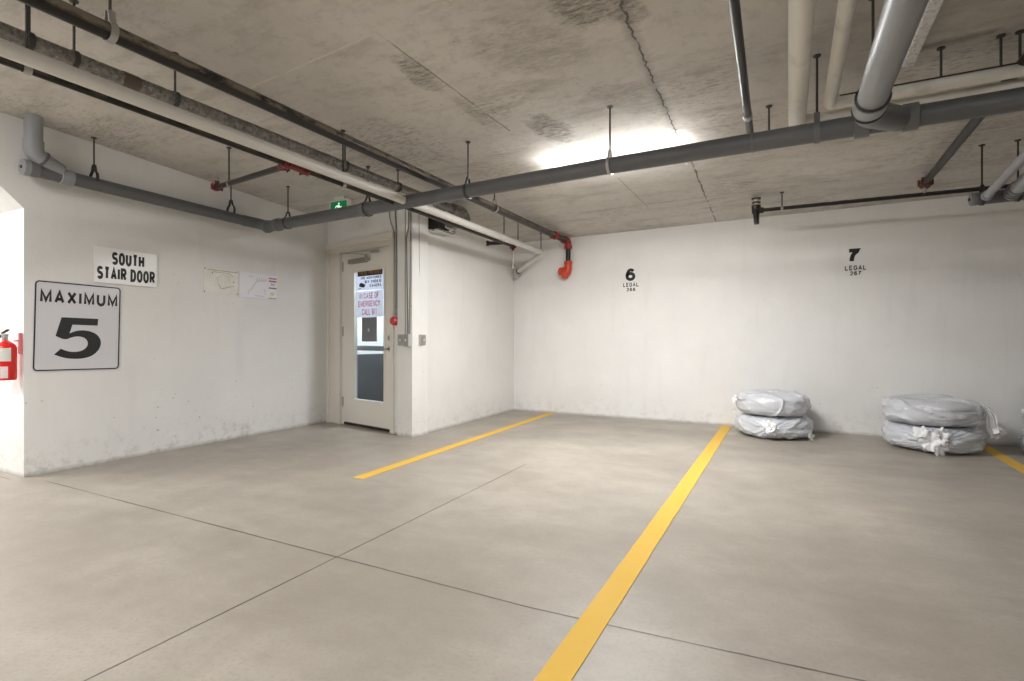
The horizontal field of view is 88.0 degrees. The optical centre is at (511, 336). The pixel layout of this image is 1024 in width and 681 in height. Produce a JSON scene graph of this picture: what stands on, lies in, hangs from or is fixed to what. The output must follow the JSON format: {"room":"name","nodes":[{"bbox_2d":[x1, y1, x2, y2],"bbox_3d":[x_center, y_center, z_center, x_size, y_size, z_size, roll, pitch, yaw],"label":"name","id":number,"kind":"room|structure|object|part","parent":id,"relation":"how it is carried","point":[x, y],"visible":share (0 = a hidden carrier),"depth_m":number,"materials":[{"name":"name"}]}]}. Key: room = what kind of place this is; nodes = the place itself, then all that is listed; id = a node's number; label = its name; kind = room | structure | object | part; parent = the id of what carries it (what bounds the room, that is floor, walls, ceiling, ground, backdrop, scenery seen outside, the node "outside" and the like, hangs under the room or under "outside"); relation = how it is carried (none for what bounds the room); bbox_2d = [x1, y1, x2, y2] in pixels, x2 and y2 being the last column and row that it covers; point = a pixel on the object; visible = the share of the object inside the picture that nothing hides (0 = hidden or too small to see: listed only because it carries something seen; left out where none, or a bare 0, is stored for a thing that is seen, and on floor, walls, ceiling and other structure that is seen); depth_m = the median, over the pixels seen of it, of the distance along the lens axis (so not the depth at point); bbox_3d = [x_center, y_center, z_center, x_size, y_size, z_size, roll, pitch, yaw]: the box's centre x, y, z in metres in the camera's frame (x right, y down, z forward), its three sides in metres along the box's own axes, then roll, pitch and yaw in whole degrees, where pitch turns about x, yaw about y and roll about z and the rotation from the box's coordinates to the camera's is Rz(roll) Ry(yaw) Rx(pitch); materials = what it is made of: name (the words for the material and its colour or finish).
{"room":"parking garage","nodes":[
{"label":"parking garage","id":0,"kind":"room"},
{"bbox_2d":[0,112,326,476],"bbox_3d":[-4.492,-0.487,3.251,0.550,3.135,8.800,0,0,28],"label":"wall","id":1,"kind":"structure","parent":0,"point":[197,367],"depth_m":4.92,"materials":[{"name":"paint"}]},
{"bbox_2d":[0,329,22,380],"bbox_3d":[-3.845,0.134,4.020,0.187,0.384,0.142,0,0,-21],"label":"fire extinguisher","id":2,"kind":"object","parent":1,"relation":"attached to","point":[8,350],"visible":1,"depth_m":4.00,"materials":[{"name":"red metal"}]},
{"bbox_2d":[31,280,120,371],"bbox_3d":[-3.582,-0.083,4.388,0.005,0.735,0.624,0,0,28],"label":"speed sign","id":3,"kind":"object","parent":1,"relation":"attached to","point":[77,326],"visible":1,"depth_m":4.36,"materials":[{"name":"white"}]},
{"bbox_2d":[94,246,156,287],"bbox_3d":[-3.415,-0.615,4.699,0.009,0.312,0.504,0,0,28],"label":"sign","id":4,"kind":"object","parent":1,"relation":"attached to","point":[111,265],"visible":1,"depth_m":4.68,"materials":[{"name":"white plastic"}]},
{"bbox_2d":[203,267,237,294],"bbox_3d":[-3.009,-0.575,5.487,0.004,0.257,0.379,0,0,28],"label":"faded plan","id":5,"kind":"object","parent":1,"relation":"attached to","point":[220,281],"visible":1,"depth_m":5.48,"materials":[{"name":"paper"}]},
{"bbox_2d":[239,271,276,299],"bbox_3d":[-2.807,-0.564,5.869,0.008,0.277,0.470,0,0,28],"label":"map","id":6,"kind":"object","parent":1,"relation":"attached to","point":[251,285],"visible":1,"depth_m":5.85,"materials":[{"name":"white paper"}]},
{"bbox_2d":[357,354,382,401],"bbox_3d":[-1.391,0.660,7.174,1.350,0.840,1.610,0,0,39],"label":"wall","id":7,"kind":"structure","parent":0,"point":[369,366],"depth_m":7.44,"materials":[{"name":"grey"}]},
{"bbox_2d":[357,289,382,353],"bbox_3d":[-1.369,-0.370,7.208,1.540,2.900,1.750,0,0,39],"label":"wall","id":8,"kind":"structure","parent":0,"point":[379,342],"depth_m":7.50,"materials":[{"name":"paint"}]},
{"bbox_2d":[327,208,427,436],"bbox_3d":[-1.721,-0.370,6.378,1.850,2.900,0.220,0,0,39],"label":"wall","id":9,"kind":"structure","parent":0,"point":[356,227],"depth_m":5.85,"materials":[{"name":"paint"}]},
{"bbox_2d":[326,231,394,433],"bbox_3d":[-1.841,-0.046,6.314,1.359,2.252,0.331,0,0,39],"label":"door","id":10,"kind":"structure","parent":9,"relation":"in","point":[343,406],"depth_m":6.46,"materials":[{"name":"beige paint"}]},
{"bbox_3d":[-1.781,-0.965,6.208,0.520,0.062,0.127,0,0,26],"label":"closer arm","id":11,"kind":"part","parent":10,"relation":"part of","materials":[{"name":"silver metal"}]},
{"bbox_2d":[356,289,382,317],"bbox_3d":[-1.679,-0.391,6.240,0.519,0.314,0.004,0,0,39],"label":"notice","id":12,"kind":"object","parent":10,"relation":"attached to","point":[369,303],"visible":1,"depth_m":6.24,"materials":[{"name":"white paper"}]},
{"bbox_2d":[356,266,382,290],"bbox_3d":[-1.680,-0.686,6.241,0.539,0.270,0.007,0,0,39],"label":"notice","id":13,"kind":"object","parent":10,"relation":"attached to","point":[371,279],"visible":1,"depth_m":6.24,"materials":[{"name":"white paper"}]},
{"bbox_2d":[362,317,376,341],"bbox_3d":[-1.681,-0.090,6.242,0.290,0.286,0.004,0,0,39],"label":"notice","id":14,"kind":"object","parent":10,"relation":"attached to","point":[369,324],"visible":1,"depth_m":6.24,"materials":[{"name":"grey paper"}]},
{"bbox_2d":[389,212,395,315],"bbox_3d":[-1.331,-0.873,5.889,0.114,1.281,0.012,0,0,39],"label":"conduit","id":15,"kind":"object","parent":9,"relation":"attached to","point":[389,212],"visible":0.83,"depth_m":5.86,"materials":[{"name":"silver metal"}]},
{"bbox_2d":[390,316,396,324],"bbox_3d":[-1.295,-0.177,5.835,0.100,0.100,0.078,0,0,39],"label":"fire alarm","id":16,"kind":"object","parent":9,"relation":"attached to","point":[393,320],"visible":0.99,"depth_m":5.80,"materials":[{"name":"red metal"}]},
{"bbox_2d":[394,211,396,315],"bbox_3d":[-1.281,-0.874,5.855,0.048,1.284,0.017,0,0,39],"label":"conduit","id":17,"kind":"object","parent":9,"relation":"attached to","point":[394,211],"visible":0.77,"depth_m":5.84,"materials":[{"name":"silver metal"}]},
{"bbox_2d":[398,334,403,345],"bbox_3d":[-1.197,0.032,5.763,0.105,0.120,0.064,0,0,39],"label":"switch box","id":18,"kind":"object","parent":9,"relation":"attached to","point":[400,336],"visible":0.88,"depth_m":5.74,"materials":[{"name":"grey metal"}]},
{"bbox_3d":[-1.209,0.032,5.748,0.093,0.104,0.004,0,0,39],"label":"plate","id":19,"kind":"part","parent":18,"relation":"part of","materials":[{"name":"silver metal"}]},
{"bbox_2d":[406,211,408,333],"bbox_3d":[-1.128,-0.772,5.729,0.052,1.500,0.015,0,0,39],"label":"conduit","id":20,"kind":"object","parent":9,"relation":"attached to","point":[408,211],"visible":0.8,"depth_m":5.73,"materials":[{"name":"silver metal"}]},
{"bbox_2d":[404,334,411,346],"bbox_3d":[-1.124,0.035,5.701,0.080,0.135,0.069,0,0,39],"label":"switch box","id":21,"kind":"object","parent":9,"relation":"attached to","point":[407,337],"visible":1,"depth_m":5.67,"materials":[{"name":"grey metal"}]},
{"bbox_3d":[-1.139,0.035,5.683,0.068,0.119,0.004,0,0,39],"label":"plate","id":22,"kind":"part","parent":21,"relation":"part of","materials":[{"name":"silver metal"}]},
{"bbox_2d":[409,211,410,333],"bbox_3d":[-1.097,-0.772,5.704,0.040,1.501,0.015,0,0,39],"label":"conduit","id":23,"kind":"object","parent":9,"relation":"attached to","point":[410,211],"visible":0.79,"depth_m":5.70,"materials":[{"name":"silver metal"}]},
{"bbox_2d":[397,204,513,436],"bbox_3d":[-0.590,-0.247,6.852,0.200,2.653,2.482,0,0,28],"label":"wall","id":24,"kind":"structure","parent":0,"point":[471,282],"depth_m":6.55,"materials":[{"name":"paint"}]},
{"bbox_2d":[405,209,405,333],"bbox_3d":[-1.156,-0.771,5.752,0.014,1.499,0.015,0,0,28],"label":"conduit","id":25,"kind":"object","parent":24,"relation":"attached to","point":[405,209],"visible":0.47,"depth_m":5.75,"materials":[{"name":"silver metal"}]},
{"bbox_2d":[419,335,425,344],"bbox_3d":[-0.986,0.031,5.814,0.059,0.115,0.096,0,0,28],"label":"switch box","id":26,"kind":"object","parent":24,"relation":"attached to","point":[422,338],"visible":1,"depth_m":5.79,"materials":[{"name":"grey"}]},
{"bbox_3d":[-0.971,0.031,5.806,0.004,0.099,0.084,0,0,28],"label":"plate","id":27,"kind":"part","parent":26,"relation":"part of","materials":[{"name":"silver metal"}]},
{"bbox_2d":[428,209,455,235],"bbox_3d":[-0.787,-1.303,6.086,0.160,0.240,0.370,0,0,28],"label":"duct","id":28,"kind":"object","parent":24,"relation":"attached to","point":[436,227],"visible":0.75,"depth_m":5.95,"materials":[{"name":"grey metal"}]},
{"bbox_2d":[428,228,455,235],"bbox_3d":[-0.791,-1.233,6.089,0.150,0.100,0.370,0,0,28],"label":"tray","id":29,"kind":"object","parent":28,"relation":"on","point":[440,231],"depth_m":6.04,"materials":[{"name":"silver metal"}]},
{"bbox_2d":[0,410,1023,680],"bbox_3d":[0.000,1.080,0.000,24.000,0.001,18.000,0,0,28],"label":"floor","id":30,"kind":"structure","parent":0,"point":[832,556],"depth_m":2.63,"materials":[{"name":"concrete"}]},
{"bbox_2d":[353,413,553,478],"bbox_3d":[-0.307,1.079,5.786,0.102,0.003,3.893,0,0,26],"label":"parking line","id":31,"kind":"object","parent":30,"relation":"on","point":[393,466],"visible":1,"depth_m":5.03,"materials":[{"name":"yellow paint"}]},
{"bbox_2d":[534,425,730,680],"bbox_3d":[1.065,1.079,3.466,0.122,0.003,6.730,0,0,28],"label":"parking line","id":32,"kind":"object","parent":30,"relation":"on","point":[569,656],"visible":1,"depth_m":2.28,"materials":[{"name":"yellow paint"}]},
{"bbox_2d":[734,413,814,440],"bbox_3d":[2.869,0.965,5.821,0.782,0.234,0.844,0,0,28],"label":"tyre","id":33,"kind":"object","parent":30,"relation":"on","point":[773,427],"visible":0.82,"depth_m":5.55,"materials":[{"name":"white plastic"}]},
{"bbox_2d":[732,389,811,416],"bbox_3d":[2.863,0.723,5.864,0.788,0.257,0.744,0,0,28],"label":"tyre","id":34,"kind":"object","parent":33,"relation":"on","point":[771,402],"visible":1,"depth_m":5.59,"materials":[{"name":"white plastic"}]},
{"bbox_2d":[881,420,986,455],"bbox_3d":[4.093,0.958,5.156,0.800,0.274,0.890,0,0,28],"label":"tyre","id":35,"kind":"object","parent":30,"relation":"on","point":[941,441],"visible":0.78,"depth_m":4.87,"materials":[{"name":"white plastic"}]},
{"bbox_2d":[881,394,1007,439],"bbox_3d":[4.091,0.756,5.174,0.804,0.362,0.812,0,0,4],"label":"tyre","id":36,"kind":"object","parent":35,"relation":"on","point":[936,410],"visible":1,"depth_m":4.89,"materials":[{"name":"white plastic"}]},
{"bbox_2d":[984,445,1023,473],"bbox_3d":[3.145,1.079,2.379,0.109,0.003,6.730,0,0,28],"label":"parking line","id":37,"kind":"object","parent":30,"relation":"on","point":[1011,462],"visible":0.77,"depth_m":4.68,"materials":[{"name":"yellow paint"}]},
{"bbox_2d":[1017,430,1023,450],"bbox_3d":[5.023,0.962,4.716,0.784,0.228,0.781,0,0,28],"label":"tyre","id":38,"kind":"object","parent":30,"relation":"on","point":[1020,437],"visible":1,"depth_m":4.88,"materials":[{"name":"white plastic"}]},
{"bbox_2d":[1020,409,1023,422],"bbox_3d":[5.034,0.726,4.691,0.788,0.228,0.750,0,0,28],"label":"tyre","id":39,"kind":"object","parent":38,"relation":"on","point":[1021,410],"visible":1,"depth_m":4.92,"materials":[{"name":"white plastic"}]},
{"bbox_2d":[0,0,1023,241],"bbox_3d":[0.000,-1.847,0.000,24.000,1.385,18.000,0,0,28],"label":"ceiling","id":40,"kind":"structure","parent":0,"point":[530,85],"depth_m":3.58,"materials":[{"name":"concrete"}]},
{"bbox_2d":[20,4,32,75],"bbox_3d":[-2.231,-1.473,2.435,0.050,0.537,0.040,0,0,28],"label":"hanger","id":41,"kind":"object","parent":40,"relation":"hanging from","point":[28,71],"visible":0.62,"depth_m":2.43,"materials":[{"name":"grey metal"}]},
{"bbox_3d":[-2.231,-1.497,2.435,0.012,0.489,0.012,0,0,-40],"label":"rod","id":42,"kind":"part","parent":41,"relation":"part of","materials":[{"name":"grey metal"}]},
{"bbox_2d":[28,6,35,50],"bbox_3d":[-2.330,-1.557,2.557,0.092,0.357,0.040,0,0,28],"label":"hanger","id":43,"kind":"object","parent":40,"relation":"hanging from","point":[32,44],"visible":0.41,"depth_m":2.55,"materials":[{"name":"grey metal"}]},
{"bbox_3d":[-2.330,-1.602,2.557,0.012,0.268,0.012,0,0,5],"label":"rod","id":44,"kind":"part","parent":43,"relation":"part of","materials":[{"name":"grey metal"}]},
{"bbox_2d":[0,21,469,228],"bbox_3d":[-2.232,-1.363,3.001,0.375,0.242,7.091,0,0,28],"label":"insulated pipe","id":45,"kind":"object","parent":43,"relation":"hanging from","point":[12,34],"visible":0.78,"depth_m":3.24,"materials":[{"name":"metal"}]},
{"bbox_2d":[69,0,80,67],"bbox_3d":[-2.246,-1.551,2.718,0.092,0.348,0.040,0,0,28],"label":"hanger","id":46,"kind":"object","parent":40,"relation":"hanging from","point":[77,62],"visible":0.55,"depth_m":2.71,"materials":[{"name":"grey metal"}]},
{"bbox_3d":[-2.246,-1.596,2.718,0.012,0.258,0.012,0,0,5],"label":"rod","id":47,"kind":"part","parent":46,"relation":"part of","materials":[{"name":"grey metal"}]},
{"bbox_2d":[89,137,98,180],"bbox_3d":[-3.452,-1.450,4.377,0.120,0.394,0.040,0,0,28],"label":"hanger","id":48,"kind":"object","parent":40,"relation":"hanging from","point":[93,167],"visible":0.78,"depth_m":4.37,"materials":[{"name":"grey metal"}]},
{"bbox_3d":[-3.452,-1.532,4.377,0.012,0.231,0.012,0,0,5],"label":"rod","id":49,"kind":"part","parent":48,"relation":"part of","materials":[{"name":"grey metal"}]},
{"bbox_2d":[101,0,119,44],"bbox_3d":[-1.797,-1.526,2.369,0.095,0.423,0.040,0,0,28],"label":"hanger","id":50,"kind":"object","parent":40,"relation":"hanging from","point":[109,14],"visible":0.79,"depth_m":2.36,"materials":[{"name":"grey metal"}]},
{"bbox_3d":[-1.797,-1.595,2.369,0.012,0.285,0.012,0,0,5],"label":"rod","id":51,"kind":"part","parent":50,"relation":"part of","materials":[{"name":"grey metal"}]},
{"bbox_2d":[17,0,571,278],"bbox_3d":[-1.502,-1.115,3.031,0.194,0.621,9.886,0,0,27],"label":"pipe","id":52,"kind":"object","parent":50,"relation":"hanging from","point":[62,10],"visible":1,"depth_m":2.92,"materials":[{"name":"black metal"}]},
{"bbox_2d":[173,52,180,106],"bbox_3d":[-2.013,-1.534,3.165,0.092,0.320,0.040,0,0,28],"label":"hanger","id":53,"kind":"object","parent":40,"relation":"hanging from","point":[178,101],"visible":0.56,"depth_m":3.15,"materials":[{"name":"grey metal"}]},
{"bbox_3d":[-2.013,-1.579,3.165,0.012,0.231,0.012,0,0,5],"label":"rod","id":54,"kind":"part","parent":53,"relation":"part of","materials":[{"name":"grey metal"}]},
{"bbox_2d":[226,147,231,186],"bbox_3d":[-2.418,-1.451,4.528,0.040,0.338,0.058,0,0,-6],"label":"hanger","id":55,"kind":"object","parent":40,"relation":"hanging from","point":[228,148],"visible":0.77,"depth_m":4.52,"materials":[{"name":"grey metal"}]},
{"bbox_3d":[-2.418,-1.478,4.528,0.012,0.283,0.012,0,0,5],"label":"rod","id":56,"kind":"part","parent":55,"relation":"part of","materials":[{"name":"grey metal"}]},
{"bbox_2d":[0,56,515,267],"bbox_3d":[-2.457,-1.150,3.553,1.534,0.548,7.955,0,0,28],"label":"sprinkler line","id":57,"kind":"object","parent":55,"relation":"hanging from","point":[282,165],"visible":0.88,"depth_m":3.51,"materials":[{"name":"black metal"}]},
{"bbox_2d":[226,186,235,213],"bbox_3d":[-2.890,-1.407,5.451,0.120,0.332,0.040,0,0,28],"label":"hanger","id":58,"kind":"object","parent":40,"relation":"hanging from","point":[230,200],"visible":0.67,"depth_m":5.45,"materials":[{"name":"grey metal"}]},
{"bbox_2d":[282,186,291,228],"bbox_3d":[-2.321,-1.339,5.492,0.040,0.443,0.129,0,0,28],"label":"hanger","id":59,"kind":"object","parent":40,"relation":"hanging from","point":[288,187],"visible":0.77,"depth_m":5.49,"materials":[{"name":"grey metal"}]},
{"bbox_3d":[-2.321,-1.425,5.492,0.012,0.272,0.012,0,0,-40],"label":"rod","id":60,"kind":"part","parent":59,"relation":"part of","materials":[{"name":"grey metal"}]},
{"bbox_2d":[330,196,350,208],"bbox_3d":[-1.880,-1.426,5.808,0.260,0.215,0.063,0,0,28],"label":"exit sign","id":61,"kind":"object","parent":40,"relation":"hanging from","point":[341,201],"visible":0.54,"depth_m":5.77,"materials":[{"name":"green plastic"}]},
{"bbox_2d":[340,129,346,187],"bbox_3d":[-1.327,-1.397,4.163,0.050,0.450,0.040,0,0,28],"label":"hanger","id":62,"kind":"object","parent":40,"relation":"hanging from","point":[342,130],"visible":0.65,"depth_m":4.16,"materials":[{"name":"grey metal"}]},
{"bbox_3d":[-1.327,-1.421,4.163,0.012,0.403,0.012,0,0,5],"label":"rod","id":63,"kind":"part","parent":62,"relation":"part of","materials":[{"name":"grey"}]},
{"bbox_2d":[341,146,349,171],"bbox_3d":[-1.379,-1.487,4.377,0.092,0.246,0.040,0,0,28],"label":"hanger","id":64,"kind":"object","parent":40,"relation":"hanging from","point":[348,167],"visible":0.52,"depth_m":4.37,"materials":[{"name":"grey metal"}]},
{"bbox_2d":[361,166,371,216],"bbox_3d":[-1.333,-1.347,4.907,0.040,0.462,0.145,0,0,28],"label":"hanger","id":65,"kind":"object","parent":40,"relation":"hanging from","point":[367,167],"visible":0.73,"depth_m":4.89,"materials":[{"name":"grey metal"}]},
{"bbox_2d":[394,169,402,191],"bbox_3d":[-1.069,-1.465,4.970,0.092,0.210,0.040,0,0,28],"label":"hanger","id":66,"kind":"object","parent":40,"relation":"hanging from","point":[397,170],"visible":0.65,"depth_m":4.96,"materials":[{"name":"grey metal"}]},
{"bbox_2d":[462,141,470,198],"bbox_3d":[-0.360,-1.362,4.331,0.040,0.465,0.129,0,0,28],"label":"hanger","id":67,"kind":"object","parent":40,"relation":"hanging from","point":[467,142],"visible":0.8,"depth_m":4.33,"materials":[{"name":"grey metal"}]},
{"bbox_3d":[-0.360,-1.448,4.331,0.012,0.294,0.012,0,0,5],"label":"rod","id":68,"kind":"part","parent":67,"relation":"part of","materials":[{"name":"grey metal"}]},
{"bbox_2d":[490,194,498,212],"bbox_3d":[-0.182,-1.408,5.511,0.095,0.228,0.040,0,0,28],"label":"hanger","id":69,"kind":"object","parent":40,"relation":"hanging from","point":[494,194],"visible":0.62,"depth_m":5.50,"materials":[{"name":"grey metal"}]},
{"bbox_2d":[501,216,507,241],"bbox_3d":[-0.094,-1.300,6.252,0.086,0.352,0.040,0,0,28],"label":"hanger","id":70,"kind":"object","parent":40,"relation":"hanging from","point":[503,216],"visible":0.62,"depth_m":6.25,"materials":[{"name":"grey metal"}]},
{"bbox_2d":[0,38,544,277],"bbox_3d":[-1.741,-1.086,3.668,0.596,0.462,8.908,0,0,28],"label":"pipe","id":71,"kind":"object","parent":70,"relation":"hanging from","point":[8,50],"visible":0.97,"depth_m":3.03,"materials":[{"name":"grey"}]},
{"bbox_3d":[-0.094,-1.342,6.252,0.012,0.268,0.012,0,0,-40],"label":"rod","id":72,"kind":"part","parent":70,"relation":"part of","materials":[{"name":"grey metal"}]},
{"bbox_2d":[605,105,612,174],"bbox_3d":[0.686,-1.374,3.712,0.040,0.478,0.129,0,0,28],"label":"hanger","id":73,"kind":"object","parent":40,"relation":"hanging from","point":[609,154],"visible":0.77,"depth_m":3.71,"materials":[{"name":"grey metal"}]},
{"bbox_3d":[0.686,-1.460,3.712,0.012,0.307,0.012,0,0,5],"label":"rod","id":74,"kind":"part","parent":73,"relation":"part of","materials":[{"name":"grey metal"}]},
{"bbox_2d":[766,105,771,129],"bbox_3d":[1.783,-1.455,3.660,0.055,0.283,0.040,0,0,28],"label":"hanger","id":75,"kind":"object","parent":40,"relation":"hanging from","point":[767,106],"visible":0.61,"depth_m":3.66,"materials":[{"name":"grey metal"}]},
{"bbox_2d":[728,0,753,133],"bbox_3d":[3.153,-1.360,-0.169,6.256,0.056,5.622,0,0,28],"label":"pipe","id":76,"kind":"object","parent":75,"relation":"hanging from","point":[734,5],"visible":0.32,"depth_m":2.56,"materials":[{"name":"metal"}]},
{"bbox_3d":[1.777,-1.468,3.664,0.012,0.257,0.012,0,0,5],"label":"rod","id":77,"kind":"part","parent":75,"relation":"part of","materials":[{"name":"grey metal"}]},
{"bbox_2d":[780,192,783,210],"bbox_3d":[2.751,-1.381,5.400,0.040,0.191,0.052,0,0,28],"label":"hanger","id":78,"kind":"object","parent":40,"relation":"hanging from","point":[780,192],"visible":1,"depth_m":5.39,"materials":[{"name":"grey metal"}]},
{"bbox_2d":[751,53,1023,224],"bbox_3d":[4.493,-1.358,1.933,6.870,0.375,4.623,0,0,28],"label":"pipe","id":79,"kind":"object","parent":78,"relation":"hanging from","point":[927,180],"visible":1,"depth_m":4.78,"materials":[{"name":"black metal"}]},
{"bbox_2d":[813,54,820,143],"bbox_3d":[1.768,-1.377,3.072,0.040,0.510,0.130,0,0,28],"label":"hanger","id":80,"kind":"object","parent":40,"relation":"hanging from","point":[816,114],"visible":0.9,"depth_m":3.06,"materials":[{"name":"grey metal"}]},
{"bbox_2d":[18,0,1023,232],"bbox_3d":[1.147,-1.346,1.249,11.174,0.652,4.477,0,0,28],"label":"drain pipe","id":81,"kind":"object","parent":80,"relation":"hanging from","point":[872,112],"visible":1,"depth_m":3.30,"materials":[{"name":"grey plastic"}]},
{"bbox_3d":[1.768,-1.463,3.072,0.012,0.339,0.012,0,0,5],"label":"rod","id":82,"kind":"part","parent":80,"relation":"part of","materials":[{"name":"grey metal"}]},
{"bbox_2d":[868,0,874,46],"bbox_3d":[1.764,-1.406,2.590,0.040,0.511,0.040,0,0,28],"label":"hanger","id":83,"kind":"object","parent":40,"relation":"hanging from","point":[872,1],"visible":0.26,"depth_m":2.59,"materials":[{"name":"grey metal"}]},
{"bbox_3d":[1.764,-1.406,2.590,0.012,0.511,0.012,0,0,5],"label":"rod","id":84,"kind":"part","parent":83,"relation":"part of","materials":[{"name":"grey metal"}]},
{"bbox_2d":[788,0,1023,126],"bbox_3d":[3.217,-1.367,-0.317,6.004,0.106,5.420,0,0,28],"label":"pipe","id":85,"kind":"object","parent":40,"relation":"hanging from","point":[801,13],"visible":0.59,"depth_m":2.81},
{"bbox_2d":[902,0,943,67],"bbox_3d":[1.057,-1.593,0.717,0.055,0.085,5.250,0,0,28],"label":"ceiling strip","id":86,"kind":"object","parent":40,"relation":"attached to","point":[931,11],"visible":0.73,"depth_m":2.69,"materials":[{"name":"grey concrete"}]},
{"bbox_2d":[937,46,944,75],"bbox_3d":[2.413,-1.543,2.981,0.040,0.167,0.040,0,0,28],"label":"hanger","id":87,"kind":"object","parent":40,"relation":"hanging from","point":[941,48],"visible":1,"depth_m":2.98,"materials":[{"name":"grey metal"}]},
{"bbox_2d":[823,0,1023,109],"bbox_3d":[3.269,-1.431,-0.414,5.823,0.092,5.295,0,0,28],"label":"pipe","id":88,"kind":"object","parent":87,"relation":"hanging from","point":[845,12],"visible":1,"depth_m":2.88,"materials":[{"name":"grey metal"}]},
{"bbox_3d":[2.413,-1.543,2.981,0.012,0.167,0.012,0,0,5],"label":"rod","id":89,"kind":"part","parent":87,"relation":"part of","materials":[{"name":"grey metal"}]},
{"bbox_2d":[979,144,985,205],"bbox_3d":[3.740,-1.288,4.217,0.040,0.483,0.114,0,0,28],"label":"hanger","id":90,"kind":"object","parent":40,"relation":"hanging from","point":[982,188],"visible":0.7,"depth_m":4.21,"materials":[{"name":"grey metal"}]},
{"bbox_3d":[3.740,-1.366,4.217,0.012,0.325,0.012,0,0,5],"label":"rod","id":91,"kind":"part","parent":90,"relation":"part of","materials":[{"name":"grey metal"}]},
{"bbox_2d":[968,150,1023,205],"bbox_3d":[4.216,-1.291,1.745,3.368,0.480,4.044,0,0,28],"label":"pipe","id":92,"kind":"object","parent":90,"relation":"hanging from","point":[1015,189],"visible":1,"depth_m":3.97,"materials":[{"name":"grey plastic"}]},
{"bbox_2d":[996,33,1005,64],"bbox_3d":[2.641,-1.545,2.862,0.040,0.169,0.040,0,0,28],"label":"hanger","id":93,"kind":"object","parent":40,"relation":"hanging from","point":[1000,36],"visible":1,"depth_m":2.86,"materials":[{"name":"grey metal"}]},
{"bbox_3d":[2.641,-1.545,2.862,0.012,0.169,0.012,0,0,-40],"label":"rod","id":94,"kind":"part","parent":93,"relation":"part of","materials":[{"name":"grey metal"}]},
{"bbox_3d":[2.641,-1.625,2.862,0.040,0.008,0.040,0,0,28],"label":"anchor plate","id":95,"kind":"part","parent":93,"relation":"part of","materials":[{"name":"grey metal"}]},
{"bbox_2d":[1015,139,1022,201],"bbox_3d":[3.931,-1.291,4.117,0.040,0.480,0.114,0,0,28],"label":"hanger","id":96,"kind":"object","parent":40,"relation":"hanging from","point":[1017,140],"visible":0.39,"depth_m":4.11,"materials":[{"name":"grey metal"}]},
{"bbox_3d":[3.931,-1.370,4.117,0.012,0.323,0.012,0,0,5],"label":"rod","id":97,"kind":"part","parent":96,"relation":"part of","materials":[{"name":"grey metal"}]},
{"bbox_2d":[1015,29,1023,58],"bbox_3d":[2.709,-1.545,2.826,0.040,0.170,0.040,0,0,28],"label":"hanger","id":98,"kind":"object","parent":40,"relation":"hanging from","point":[1019,32],"visible":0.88,"depth_m":2.82,"materials":[{"name":"grey metal"}]},
{"bbox_3d":[2.709,-1.545,2.826,0.012,0.170,0.012,0,0,5],"label":"rod","id":99,"kind":"part","parent":98,"relation":"part of","materials":[{"name":"grey metal"}]},
{"bbox_2d":[514,195,1023,446],"bbox_3d":[5.300,-0.370,5.173,12.600,2.900,0.200,0,0,28],"label":"wall","id":100,"kind":"structure","parent":0,"point":[715,312],"depth_m":6.17,"materials":[{"name":"paint"}]},
{"bbox_2d":[623,268,636,290],"bbox_3d":[1.570,-0.756,7.008,0.204,0.302,0.001,0,0,28],"label":"bay number","id":101,"kind":"object","parent":100,"relation":"attached to","point":[628,272],"visible":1,"depth_m":7.01,"materials":[{"name":"black paint"}]},
{"bbox_2d":[845,248,865,274],"bbox_3d":[3.789,-0.829,5.848,0.197,0.296,0.001,0,0,28],"label":"bay number","id":102,"kind":"object","parent":100,"relation":"attached to","point":[854,251],"visible":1,"depth_m":5.85,"materials":[{"name":"black paint"}]}
]}

